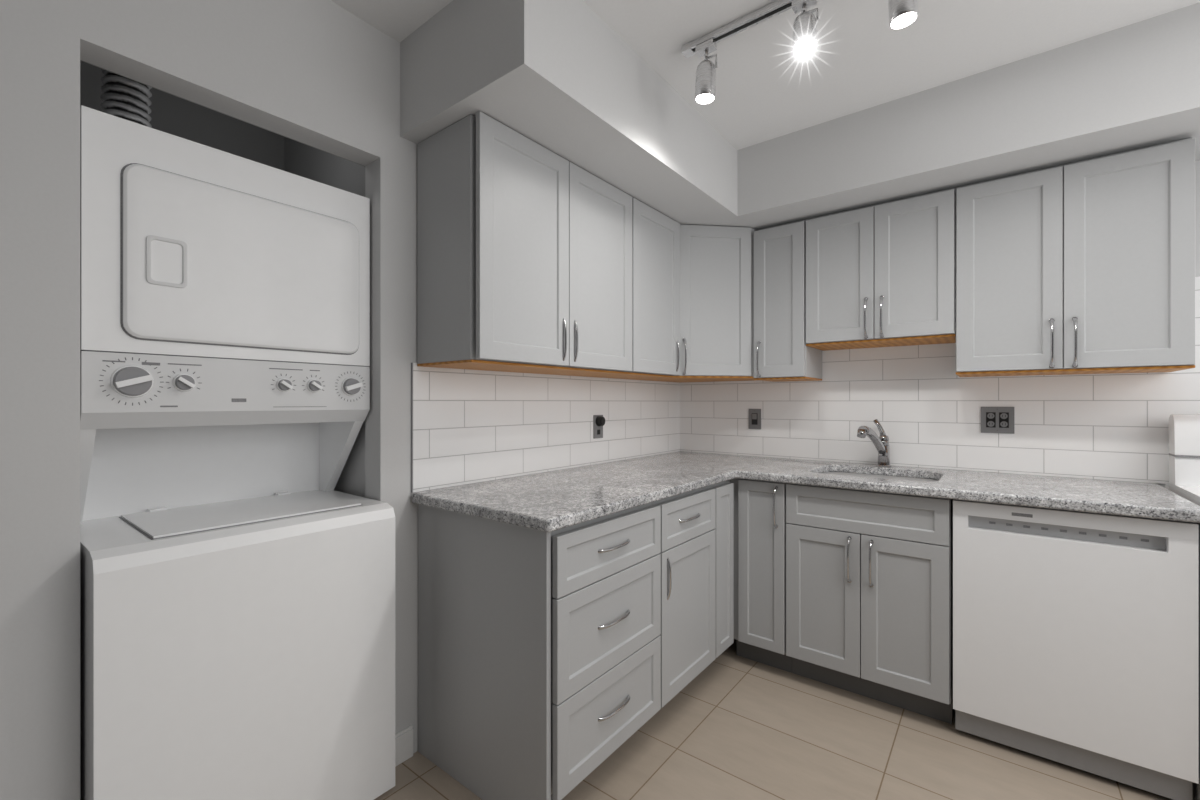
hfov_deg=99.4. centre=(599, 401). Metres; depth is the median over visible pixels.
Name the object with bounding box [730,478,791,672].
base cabinet
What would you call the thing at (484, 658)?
gable
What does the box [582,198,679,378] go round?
upper cabinet
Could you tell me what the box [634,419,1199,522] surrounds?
countertop
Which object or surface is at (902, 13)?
track light
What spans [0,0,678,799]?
wall
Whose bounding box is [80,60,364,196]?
wall
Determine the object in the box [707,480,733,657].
base cabinet
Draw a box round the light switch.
[749,409,760,428]
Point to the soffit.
(582, 84)
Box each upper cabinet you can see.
[582,198,679,378]
[631,224,755,382]
[754,219,821,381]
[806,188,955,350]
[956,137,1194,376]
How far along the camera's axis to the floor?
1.75 m
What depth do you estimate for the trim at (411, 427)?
1.77 m
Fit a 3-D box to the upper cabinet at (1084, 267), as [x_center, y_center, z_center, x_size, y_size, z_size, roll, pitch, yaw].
[1.819,-0.510,2.013,0.662,0.790,0.352,0,0,38]
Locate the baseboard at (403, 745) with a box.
[395,725,412,766]
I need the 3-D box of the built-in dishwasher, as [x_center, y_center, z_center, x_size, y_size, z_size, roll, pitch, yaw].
[1.712,0.795,1.917,0.594,0.870,0.611,0,0,38]
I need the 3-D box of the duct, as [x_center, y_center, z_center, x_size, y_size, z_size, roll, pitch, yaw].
[-1.358,-0.962,1.461,0.120,0.533,0.108,0,0,38]
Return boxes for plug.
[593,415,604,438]
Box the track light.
[681,0,917,103]
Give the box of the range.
[1168,414,1199,505]
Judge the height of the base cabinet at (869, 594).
0.878 m
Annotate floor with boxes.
[374,639,1172,799]
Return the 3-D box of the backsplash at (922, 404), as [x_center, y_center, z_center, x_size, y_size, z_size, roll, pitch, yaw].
[1.673,0.080,2.356,2.944,1.100,0.006,0,0,38]
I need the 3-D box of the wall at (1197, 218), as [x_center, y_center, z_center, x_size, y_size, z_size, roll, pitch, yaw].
[1.960,0.000,2.200,3.800,2.460,0.100,0,0,38]
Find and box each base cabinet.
[551,502,660,799]
[652,487,715,707]
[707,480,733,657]
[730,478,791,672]
[786,472,953,723]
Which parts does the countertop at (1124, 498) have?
faucet single lever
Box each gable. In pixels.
[418,504,550,799]
[1192,523,1199,799]
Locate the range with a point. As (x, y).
(1184, 453)
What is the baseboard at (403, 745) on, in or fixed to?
attached to the wall at (322, 74)
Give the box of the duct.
[101,69,151,127]
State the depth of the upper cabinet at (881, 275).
2.27 m
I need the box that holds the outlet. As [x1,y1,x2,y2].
[981,407,1013,433]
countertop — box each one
[412,459,739,531]
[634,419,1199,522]
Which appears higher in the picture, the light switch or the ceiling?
the ceiling
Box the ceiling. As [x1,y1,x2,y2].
[330,0,1199,149]
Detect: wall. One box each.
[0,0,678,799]
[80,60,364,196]
[334,421,364,496]
[682,160,1199,487]
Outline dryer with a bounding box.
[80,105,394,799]
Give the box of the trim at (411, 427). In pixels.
[411,363,412,492]
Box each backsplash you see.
[413,363,679,491]
[680,277,1199,489]
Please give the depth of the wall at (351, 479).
1.85 m
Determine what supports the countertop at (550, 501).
on the base cabinet at (724, 528)
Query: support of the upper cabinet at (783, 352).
attached to the wall at (1197, 218)
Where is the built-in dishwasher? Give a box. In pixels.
[953,499,1198,799]
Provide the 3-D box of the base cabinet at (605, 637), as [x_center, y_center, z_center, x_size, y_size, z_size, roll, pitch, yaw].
[-0.197,0.791,1.819,0.661,0.878,0.556,0,0,38]
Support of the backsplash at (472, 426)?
attached to the wall at (322, 74)
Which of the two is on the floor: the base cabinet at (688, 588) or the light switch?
the base cabinet at (688, 588)
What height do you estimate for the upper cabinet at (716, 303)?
0.780 m
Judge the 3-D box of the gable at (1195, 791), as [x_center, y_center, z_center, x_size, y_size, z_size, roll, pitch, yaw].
[1.963,0.791,1.731,0.018,0.878,0.626,0,0,38]
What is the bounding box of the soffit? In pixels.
[400,0,1199,229]

